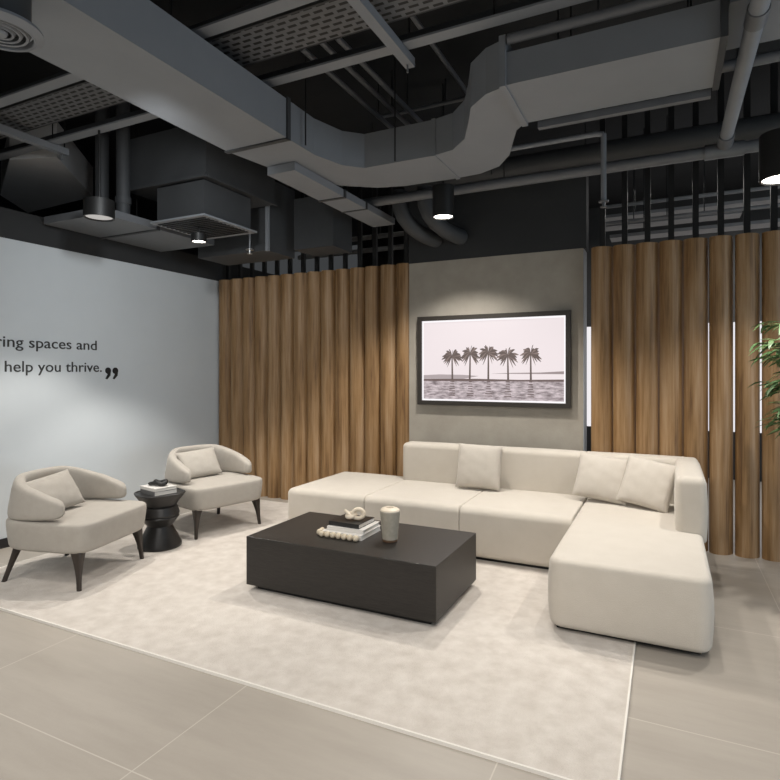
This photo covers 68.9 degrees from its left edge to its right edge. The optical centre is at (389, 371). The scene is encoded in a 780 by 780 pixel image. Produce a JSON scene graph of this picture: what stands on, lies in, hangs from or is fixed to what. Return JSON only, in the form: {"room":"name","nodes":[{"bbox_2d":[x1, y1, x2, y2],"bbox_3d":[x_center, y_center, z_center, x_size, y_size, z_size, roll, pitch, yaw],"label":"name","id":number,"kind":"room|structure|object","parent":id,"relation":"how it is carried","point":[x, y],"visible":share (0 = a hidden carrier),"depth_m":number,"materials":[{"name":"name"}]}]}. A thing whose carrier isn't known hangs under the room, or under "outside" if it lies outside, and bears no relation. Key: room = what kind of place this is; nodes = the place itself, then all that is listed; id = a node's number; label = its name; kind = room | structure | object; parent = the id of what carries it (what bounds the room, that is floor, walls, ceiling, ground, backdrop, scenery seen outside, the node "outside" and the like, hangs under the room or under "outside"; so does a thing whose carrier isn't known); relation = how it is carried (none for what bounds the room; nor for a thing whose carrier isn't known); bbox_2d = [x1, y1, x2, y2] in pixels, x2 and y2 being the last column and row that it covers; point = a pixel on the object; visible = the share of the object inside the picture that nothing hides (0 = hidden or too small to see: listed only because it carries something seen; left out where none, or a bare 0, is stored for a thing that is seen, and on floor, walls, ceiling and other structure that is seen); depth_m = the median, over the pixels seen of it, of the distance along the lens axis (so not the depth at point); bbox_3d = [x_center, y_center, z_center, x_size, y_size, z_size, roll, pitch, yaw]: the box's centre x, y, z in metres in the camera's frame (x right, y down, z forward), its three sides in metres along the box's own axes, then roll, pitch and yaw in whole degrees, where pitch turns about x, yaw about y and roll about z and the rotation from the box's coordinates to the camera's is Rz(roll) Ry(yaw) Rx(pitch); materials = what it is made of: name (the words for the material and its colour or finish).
{"room":"lobby","nodes":[
{"label":"lobby","id":0,"kind":"room"},
{"bbox_2d":[0,195,237,264],"bbox_3d":[-6.229,-0.475,5.368,0.100,3.750,14.200,0,0,26],"label":"wall","id":1,"kind":"structure","parent":0,"point":[4,202],"depth_m":8.02,"materials":[{"name":"paint"}]},
{"bbox_2d":[0,207,273,538],"bbox_3d":[-3.397,0.045,3.989,0.100,2.710,14.200,0,0,26],"label":"wall","id":2,"kind":"structure","parent":0,"point":[152,316],"depth_m":5.34,"materials":[{"name":"paint"}]},
{"bbox_2d":[0,538,9,548],"bbox_3d":[-4.228,1.363,2.153,0.012,0.075,10.170,0,0,26],"label":"baseboard","id":3,"kind":"structure","parent":2,"relation":"attached to","point":[3,542],"depth_m":4.53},
{"bbox_2d":[0,336,117,378],"bbox_3d":[-2.859,-0.110,4.974,0.004,0.360,1.112,0,0,26],"label":"lettering","id":4,"kind":"object","parent":2,"relation":"attached to","point":[107,370],"depth_m":4.89},
{"bbox_2d":[246,234,253,254],"bbox_3d":[-1.308,-1.200,5.308,0.072,0.200,0.072,0,0,26],"label":"sprinkler","id":5,"kind":"object","parent":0,"point":[249,249],"visible":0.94,"depth_m":5.30,"materials":[{"name":"metal"}]},
{"bbox_2d":[0,478,779,779],"bbox_3d":[0.020,1.450,2.326,14.000,0.100,14.200,0,0,26],"label":"floor","id":6,"kind":"structure","parent":0,"point":[73,706],"depth_m":2.30,"materials":[{"name":"tile"}]},
{"bbox_2d":[219,179,408,499],"bbox_3d":[-0.890,-0.475,6.174,2.484,3.750,0.117,0,0,26],"label":"screen","id":7,"kind":"object","parent":6,"relation":"on","point":[314,365],"visible":0.63,"depth_m":6.08,"materials":[{"name":"brown wood"}]},
{"bbox_2d":[0,500,635,779],"bbox_3d":[-0.460,1.393,4.084,4.114,0.014,2.934,0,0,26],"label":"area rug","id":8,"kind":"object","parent":6,"relation":"on","point":[495,679],"visible":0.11,"depth_m":2.89,"materials":[{"name":"beige carpet"}]},
{"bbox_2d":[1,466,145,591],"bbox_3d":[-2.208,1.040,3.982,0.738,0.697,0.724,0,0,11],"label":"armchair","id":9,"kind":"object","parent":8,"relation":"on","point":[37,521],"visible":0.92,"depth_m":3.71,"materials":[{"name":"fabric"}]},
{"bbox_2d":[17,469,85,507],"bbox_3d":[-2.302,0.828,3.884,0.187,0.266,0.391,0,0,16],"label":"throw pillow","id":10,"kind":"object","parent":9,"relation":"on","point":[61,485],"visible":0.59,"depth_m":3.90,"materials":[{"name":"fabric"}]},
{"bbox_2d":[134,487,185,551],"bbox_3d":[-1.837,1.172,4.542,0.358,0.432,0.358,0,0,-45],"label":"side table","id":11,"kind":"object","parent":8,"relation":"on","point":[160,534],"visible":0.8,"depth_m":4.43,"materials":[{"name":"black wood"}]},
{"bbox_2d":[140,488,176,496],"bbox_3d":[-1.841,0.945,4.533,0.225,0.034,0.190,0,0,40],"label":"book","id":12,"kind":"object","parent":11,"relation":"on","point":[171,491],"visible":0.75,"depth_m":4.46,"materials":[{"name":"white paper"}]},
{"bbox_2d":[140,484,176,491],"bbox_3d":[-1.846,0.917,4.536,0.225,0.022,0.185,0,0,37],"label":"book","id":13,"kind":"object","parent":12,"relation":"on","point":[154,488],"visible":0.88,"depth_m":4.49,"materials":[{"name":"white paper"}]},
{"bbox_2d":[148,479,167,485],"bbox_3d":[-1.850,0.880,4.548,0.175,0.053,0.096,0,0,26],"label":"ornament","id":14,"kind":"object","parent":13,"relation":"on","point":[163,482],"visible":1,"depth_m":4.51,"materials":[{"name":"black metal"}]},
{"bbox_2d":[165,444,261,539],"bbox_3d":[-1.633,1.040,5.164,0.738,0.697,0.724,0,0,41],"label":"armchair","id":15,"kind":"object","parent":8,"relation":"on","point":[231,486],"visible":0.82,"depth_m":4.97,"materials":[{"name":"fabric"}]},
{"bbox_2d":[176,447,221,478],"bbox_3d":[-1.733,0.828,5.172,0.384,0.250,0.179,0,0,-45],"label":"throw pillow","id":16,"kind":"object","parent":15,"relation":"on","point":[202,462],"visible":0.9,"depth_m":5.13,"materials":[{"name":"fabric"}]},
{"bbox_2d":[246,512,475,623],"bbox_3d":[-0.177,1.218,3.669,1.295,0.341,0.718,0,0,26],"label":"coffee table","id":17,"kind":"object","parent":8,"relation":"on","point":[418,577],"visible":0.98,"depth_m":3.38,"materials":[{"name":"black wood"}]},
{"bbox_2d":[317,527,358,541],"bbox_3d":[-0.344,1.028,3.581,0.332,0.039,0.095,0,0,39],"label":"string","id":18,"kind":"object","parent":17,"relation":"on","point":[320,532],"visible":1,"depth_m":3.56,"materials":[{"name":"beige wood"}]},
{"bbox_2d":[323,525,380,540],"bbox_3d":[-0.247,1.031,3.707,0.285,0.032,0.270,0,0,26],"label":"book","id":19,"kind":"object","parent":17,"relation":"on","point":[377,529],"visible":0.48,"depth_m":3.60,"materials":[{"name":"white paper"}]},
{"bbox_2d":[327,521,379,533],"bbox_3d":[-0.237,1.003,3.715,0.262,0.024,0.240,0,0,24],"label":"book","id":20,"kind":"object","parent":19,"relation":"on","point":[367,528],"visible":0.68,"depth_m":3.63,"materials":[{"name":"white paper"}]},
{"bbox_2d":[329,513,374,528],"bbox_3d":[-0.249,0.977,3.731,0.225,0.028,0.210,0,0,27],"label":"book","id":21,"kind":"object","parent":20,"relation":"on","point":[341,521],"visible":0.89,"depth_m":3.67,"materials":[{"name":"black paper"}]},
{"bbox_2d":[344,507,365,519],"bbox_3d":[-0.233,0.921,3.707,0.152,0.080,0.079,0,0,26],"label":"knot","id":22,"kind":"object","parent":21,"relation":"on","point":[352,514],"visible":1,"depth_m":3.69,"materials":[{"name":"beige ceramic"}]},
{"bbox_2d":[380,506,399,542],"bbox_3d":[0.000,0.943,3.526,0.127,0.209,0.127,0,0,26],"label":"vase","id":23,"kind":"object","parent":17,"relation":"on","point":[389,515],"visible":1,"depth_m":3.48,"materials":[{"name":"beige ceramic"}]},
{"bbox_2d":[288,441,713,654],"bbox_3d":[0.540,1.018,4.242,3.198,0.739,1.896,0,0,26],"label":"sectional sofa","id":24,"kind":"object","parent":8,"relation":"on","point":[630,572],"visible":0.78,"depth_m":3.91,"materials":[{"name":"fabric"}]},
{"bbox_2d":[455,443,502,490],"bbox_3d":[0.756,0.802,4.831,0.394,0.372,0.157,0,0,21],"label":"throw pillow","id":25,"kind":"object","parent":24,"relation":"on","point":[479,466],"visible":1,"depth_m":4.78,"materials":[{"name":"fabric"}]},
{"bbox_2d":[572,451,627,505],"bbox_3d":[1.635,0.814,4.375,0.430,0.372,0.186,0,0,33],"label":"throw pillow","id":26,"kind":"object","parent":24,"relation":"on","point":[599,477],"visible":0.8,"depth_m":4.34,"materials":[{"name":"fabric"}]},
{"bbox_2d":[616,454,675,513],"bbox_3d":[1.879,0.812,4.151,0.405,0.380,0.185,0,0,44],"label":"throw pillow","id":27,"kind":"object","parent":24,"relation":"on","point":[646,483],"visible":0.97,"depth_m":4.10,"materials":[{"name":"fabric"}]},
{"bbox_2d":[591,62,779,561],"bbox_3d":[2.481,-0.475,4.438,1.730,3.750,0.118,0,0,26],"label":"screen","id":28,"kind":"object","parent":6,"relation":"on","point":[649,300],"visible":0.66,"depth_m":4.42,"materials":[{"name":"brown wood"}]},
{"bbox_2d":[748,321,779,438],"bbox_3d":[2.702,0.400,3.389,0.992,2.000,0.930,0,0,26],"label":"bamboo","id":29,"kind":"object","parent":6,"relation":"on","point":[772,389],"visible":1,"depth_m":3.56,"materials":[{"name":"plant"}]},
{"bbox_2d":[0,0,779,251],"bbox_3d":[0.020,-2.400,2.326,14.000,0.100,14.200,0,0,26],"label":"ceiling","id":30,"kind":"structure","parent":0,"point":[327,102],"depth_m":4.80,"materials":[{"name":"paint"}]},
{"bbox_2d":[0,120,68,159],"bbox_3d":[-3.135,-2.030,3.522,0.056,0.660,2.390,0,0,26],"label":"bar","id":31,"kind":"object","parent":30,"relation":"hanging from","point":[5,130],"visible":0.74,"depth_m":4.35,"materials":[{"name":"black metal"}]},
{"bbox_2d":[0,122,92,212],"bbox_3d":[-3.377,-2.080,5.647,0.760,0.560,2.124,0,0,-37],"label":"air duct","id":32,"kind":"object","parent":30,"relation":"hanging from","point":[36,180],"visible":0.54,"depth_m":5.36,"materials":[{"name":"black metal"}]},
{"bbox_2d":[95,107,108,198],"bbox_3d":[-2.471,-1.829,4.885,0.128,1.055,0.128,0,0,26],"label":"pipe","id":33,"kind":"object","parent":30,"relation":"hanging from","point":[102,114],"visible":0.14,"depth_m":4.84,"materials":[{"name":"black metal"}]},
{"bbox_2d":[115,102,130,213],"bbox_3d":[-2.238,-1.829,4.771,0.128,1.055,0.128,0,0,26],"label":"pipe","id":34,"kind":"object","parent":30,"relation":"hanging from","point":[122,198],"visible":0.64,"depth_m":4.72,"materials":[{"name":"black metal"}]},
{"bbox_2d":[44,124,213,251],"bbox_3d":[-2.311,-1.795,5.168,0.740,1.130,1.230,0,0,26],"label":"air duct","id":35,"kind":"object","parent":30,"relation":"hanging from","point":[126,228],"visible":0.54,"depth_m":5.02,"materials":[{"name":"black metal"}]},
{"bbox_2d":[130,127,277,207],"bbox_3d":[-1.678,-1.955,5.107,0.952,0.810,0.925,0,0,26],"label":"air duct","id":36,"kind":"object","parent":30,"relation":"hanging from","point":[174,156],"visible":0.55,"depth_m":4.75,"materials":[{"name":"black metal"}]},
{"bbox_2d":[150,179,256,239],"bbox_3d":[-1.602,-1.391,4.934,0.600,0.308,0.650,0,0,26],"label":"air conditioning unit","id":37,"kind":"object","parent":36,"relation":"attached to","point":[219,212],"visible":0.88,"depth_m":4.74,"materials":[{"name":"black metal"}]},
{"bbox_2d":[191,227,206,243],"bbox_3d":[-1.635,-1.175,4.867,0.130,0.130,0.130,0,0,26],"label":"pendant light","id":38,"kind":"object","parent":37,"relation":"hanging from","point":[198,237],"visible":1,"depth_m":4.82,"materials":[{"name":"black metal"}]},
{"bbox_2d":[158,217,248,237],"bbox_3d":[-1.607,-1.241,4.924,0.520,0.008,0.537,0,0,26],"label":"grille","id":39,"kind":"object","parent":37,"relation":"attached to","point":[212,227],"depth_m":4.87,"materials":[{"name":"black metal"}]},
{"bbox_2d":[198,182,294,264],"bbox_3d":[-1.461,-1.755,5.794,0.900,1.210,0.460,0,0,26],"label":"air duct","id":40,"kind":"object","parent":30,"relation":"hanging from","point":[273,240],"visible":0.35,"depth_m":5.62,"materials":[{"name":"black metal"}]},
{"bbox_2d":[29,0,527,187],"bbox_3d":[-0.583,-1.924,2.750,1.945,0.872,4.035,0,0,26],"label":"air duct","id":41,"kind":"object","parent":30,"relation":"hanging from","point":[135,51],"visible":0.89,"depth_m":3.29,"materials":[{"name":"black metal"}]},
{"bbox_2d":[0,0,44,51],"bbox_3d":[-1.506,-1.399,2.196,0.298,0.199,0.298,0,0,26],"label":"ceiling vent","id":42,"kind":"object","parent":41,"relation":"attached to","point":[17,29],"visible":1,"depth_m":2.19,"materials":[{"name":"grey metal"}]},
{"bbox_2d":[0,0,590,160],"bbox_3d":[-1.750,-2.080,3.716,9.400,0.560,0.660,0,0,26],"label":"cable tray","id":43,"kind":"object","parent":30,"relation":"hanging from","point":[262,30],"visible":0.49,"depth_m":3.17,"materials":[{"name":"black metal"}]},
{"bbox_2d":[83,130,114,221],"bbox_3d":[-2.165,-1.472,4.235,0.214,0.654,0.214,0,0,26],"label":"pendant light","id":44,"kind":"object","parent":43,"relation":"hanging from","point":[95,208],"visible":1,"depth_m":4.17,"materials":[{"name":"black metal"}]},
{"bbox_2d":[294,197,351,256],"bbox_3d":[-0.664,-1.780,5.662,0.450,1.160,0.360,0,0,26],"label":"air duct","id":45,"kind":"object","parent":30,"relation":"hanging from","point":[320,229],"visible":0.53,"depth_m":5.52,"materials":[{"name":"black metal"}]},
{"bbox_2d":[267,123,394,226],"bbox_3d":[-0.423,-1.893,4.844,0.260,0.933,1.660,0,0,26],"label":"air duct","id":46,"kind":"object","parent":30,"relation":"hanging from","point":[294,175],"visible":0.9,"depth_m":4.60,"materials":[{"name":"black metal"}]},
{"bbox_2d":[300,48,393,128],"bbox_3d":[-0.103,-2.181,4.471,0.036,0.357,2.050,0,0,26],"label":"conduit","id":47,"kind":"object","parent":30,"relation":"hanging from","point":[307,53],"visible":0.54,"depth_m":4.12,"materials":[{"name":"black metal"}]},
{"bbox_2d":[298,227,403,259],"bbox_3d":[-0.427,-1.856,6.548,1.500,1.008,0.056,0,0,26],"label":"pipe","id":48,"kind":"object","parent":30,"relation":"hanging from","point":[401,246],"visible":0.52,"depth_m":6.44,"materials":[{"name":"black metal"}]},
{"bbox_2d":[320,42,409,124],"bbox_3d":[0.005,-2.196,4.419,0.036,0.327,2.050,0,0,26],"label":"conduit","id":49,"kind":"object","parent":30,"relation":"hanging from","point":[330,50],"visible":0.52,"depth_m":4.13,"materials":[{"name":"black metal"}]},
{"bbox_2d":[352,188,403,241],"bbox_3d":[-0.340,-1.956,6.727,1.500,0.808,0.056,0,0,26],"label":"pipe","id":50,"kind":"object","parent":30,"relation":"hanging from","point":[400,233],"visible":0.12,"depth_m":6.60,"materials":[{"name":"black metal"}]},
{"bbox_2d":[335,38,422,122],"bbox_3d":[0.121,-2.186,4.362,0.036,0.347,2.050,0,0,26],"label":"conduit","id":51,"kind":"object","parent":30,"relation":"hanging from","point":[340,41],"visible":0.46,"depth_m":4.01,"materials":[{"name":"black metal"}]},
{"bbox_2d":[347,0,414,72],"bbox_3d":[-0.406,-2.030,2.194,0.056,0.660,2.390,0,0,26],"label":"bar","id":52,"kind":"object","parent":30,"relation":"hanging from","point":[365,9],"visible":0.86,"depth_m":2.94,"materials":[{"name":"black metal"}]},
{"bbox_2d":[381,79,464,117],"bbox_3d":[0.488,-2.252,4.545,1.300,0.215,0.032,0,0,26],"label":"conduit","id":53,"kind":"object","parent":30,"relation":"hanging from","point":[460,99],"visible":0.58,"depth_m":4.60,"materials":[{"name":"black metal"}]},
{"bbox_2d":[410,16,466,93],"bbox_3d":[0.537,-2.222,4.187,0.032,0.275,2.100,0,0,26],"label":"conduit","id":54,"kind":"object","parent":30,"relation":"hanging from","point":[414,19],"visible":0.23,"depth_m":3.81,"materials":[{"name":"black metal"}]},
{"bbox_2d":[432,83,453,219],"bbox_3d":[0.434,-1.805,4.638,0.176,1.090,0.176,0,0,26],"label":"pendant light","id":55,"kind":"object","parent":30,"relation":"hanging from","point":[442,193],"visible":0.98,"depth_m":4.57,"materials":[{"name":"black metal"}]},
{"bbox_2d":[362,139,758,206],"bbox_3d":[2.193,-1.929,4.048,5.600,0.862,0.104,0,0,26],"label":"pipe","id":56,"kind":"object","parent":30,"relation":"hanging from","point":[740,147],"visible":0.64,"depth_m":4.36,"materials":[{"name":"black metal"}]},
{"bbox_2d":[404,112,779,191],"bbox_3d":[2.496,-2.022,4.213,5.200,0.675,0.170,0,0,26],"label":"pipe","id":57,"kind":"object","parent":30,"relation":"hanging from","point":[748,128],"visible":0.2,"depth_m":4.46,"materials":[{"name":"black metal"}]},
{"bbox_2d":[507,0,683,44],"bbox_3d":[1.937,-2.032,2.316,2.945,0.655,0.052,0,0,26],"label":"pipe","id":58,"kind":"object","parent":30,"relation":"hanging from","point":[635,6],"visible":1,"depth_m":2.77,"materials":[{"name":"black metal"}]},
{"bbox_2d":[506,0,728,129],"bbox_3d":[1.178,-1.915,3.002,1.000,0.890,0.590,0,0,26],"label":"air duct","id":59,"kind":"object","parent":30,"relation":"hanging from","point":[683,50],"visible":1,"depth_m":2.87,"materials":[{"name":"grey metal"}]},
{"bbox_2d":[606,161,741,230],"bbox_3d":[2.723,-1.910,5.570,1.220,0.900,0.200,0,0,26],"label":"cable tray","id":60,"kind":"object","parent":30,"relation":"hanging from","point":[731,215],"visible":0.57,"depth_m":5.52,"materials":[{"name":"black metal"}]},
{"bbox_2d":[606,169,779,221],"bbox_3d":[3.700,-1.980,5.317,3.200,0.760,0.200,0,0,26],"label":"cable tray","id":61,"kind":"object","parent":30,"relation":"hanging from","point":[764,200],"visible":0.52,"depth_m":5.61,"materials":[{"name":"black metal"}]},
{"bbox_2d":[606,115,779,224],"bbox_3d":[3.460,-1.881,4.766,3.150,0.957,0.036,0,0,26],"label":"pipe","id":62,"kind":"object","parent":30,"relation":"hanging from","point":[765,206],"visible":0.64,"depth_m":5.20,"materials":[{"name":"black metal"}]},
{"bbox_2d":[606,185,779,208],"bbox_3d":[3.592,-2.001,5.036,3.150,0.717,0.036,0,0,26],"label":"pipe","id":63,"kind":"object","parent":30,"relation":"hanging from","point":[761,188],"visible":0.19,"depth_m":5.38,"materials":[{"name":"black metal"}]},
{"bbox_2d":[610,128,779,241],"bbox_3d":[3.480,-1.830,4.979,2.900,1.060,0.200,0,0,26],"label":"cable tray","id":64,"kind":"object","parent":30,"relation":"hanging from","point":[758,224],"visible":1,"depth_m":5.27,"materials":[{"name":"black metal"}]},
{"bbox_2d":[717,0,770,150],"bbox_3d":[1.426,-1.940,2.102,0.100,0.839,4.228,0,0,26],"label":"pipe","id":65,"kind":"object","parent":30,"relation":"hanging from","point":[757,12],"visible":0.89,"depth_m":2.92,"materials":[{"name":"black metal"}]},
{"bbox_2d":[722,49,779,72],"bbox_3d":[2.686,-2.005,2.719,2.350,0.709,0.060,0,0,26],"label":"pipe","id":66,"kind":"object","parent":30,"relation":"hanging from","point":[769,57],"visible":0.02,"depth_m":3.04,"materials":[{"name":"black metal"}]},
{"bbox_2d":[726,0,779,49],"bbox_3d":[2.363,-2.010,2.392,1.645,0.700,0.430,0,0,26],"label":"air duct","id":67,"kind":"object","parent":30,"relation":"hanging from","point":[737,8],"visible":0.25,"depth_m":2.71,"materials":[{"name":"black metal"}]},
{"bbox_2d":[759,128,779,185],"bbox_3d":[2.326,-1.745,3.372,0.236,1.210,0.236,0,0,26],"label":"pendant light","id":68,"kind":"object","parent":30,"relation":"hanging from","point":[769,142],"visible":1,"depth_m":3.34,"materials":[{"name":"black metal"}]},
{"bbox_2d":[409,176,588,450],"bbox_3d":[0.967,-0.225,5.313,1.668,3.250,0.160,0,0,26],"label":"wall","id":69,"kind":"structure","parent":0,"point":[522,251],"depth_m":5.18,"materials":[{"name":"grey paint"}]},
{"bbox_2d":[392,189,442,247],"bbox_3d":[0.251,-1.422,5.312,0.531,0.456,0.164,0,0,-36],"label":"duct elbow","id":70,"kind":"object","parent":69,"relation":"attached to","point":[406,220],"visible":0.84,"depth_m":5.21,"materials":[{"name":"black metal"}]},
{"bbox_2d":[417,185,467,244],"bbox_3d":[0.476,-1.422,5.203,0.531,0.456,0.164,0,0,-36],"label":"duct elbow","id":71,"kind":"object","parent":69,"relation":"attached to","point":[444,229],"visible":0.7,"depth_m":5.12,"materials":[{"name":"black metal"}]},
{"bbox_2d":[417,310,570,408],"bbox_3d":[0.917,-0.109,5.222,1.432,0.848,0.044,0,0,26],"label":"framed picture","id":72,"kind":"object","parent":69,"relation":"attached to","point":[518,359],"visible":1,"depth_m":5.20,"materials":[{"name":"grey"}]},
{"bbox_2d":[583,249,586,451],"bbox_3d":[1.701,0.172,4.960,0.008,2.455,0.172,0,0,26],"label":"trim","id":73,"kind":"structure","parent":69,"relation":"attached to","point":[584,251],"depth_m":4.89,"materials":[{"name":"black metal"}]},
{"bbox_2d":[510,131,608,207],"bbox_3d":[1.197,-1.444,4.200,0.786,0.549,0.072,0,0,26],"label":"sprinkler","id":74,"kind":"object","parent":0,"point":[601,134],"visible":0.98,"depth_m":4.06,"materials":[{"name":"grey metal"}]},
{"bbox_2d":[363,188,779,481],"bbox_3d":[4.348,-0.475,7.504,10.750,3.750,0.100,0,0,26],"label":"wall","id":75,"kind":"structure","parent":0,"point":[594,213],"depth_m":7.82,"materials":[{"name":"paint"}]},
{"bbox_2d":[587,321,761,432],"bbox_3d":[5.760,0.065,6.805,7.600,1.430,0.040,0,0,26],"label":"window","id":76,"kind":"structure","parent":75,"relation":"in","point":[588,328],"depth_m":7.53,"materials":[{"name":"grey"}]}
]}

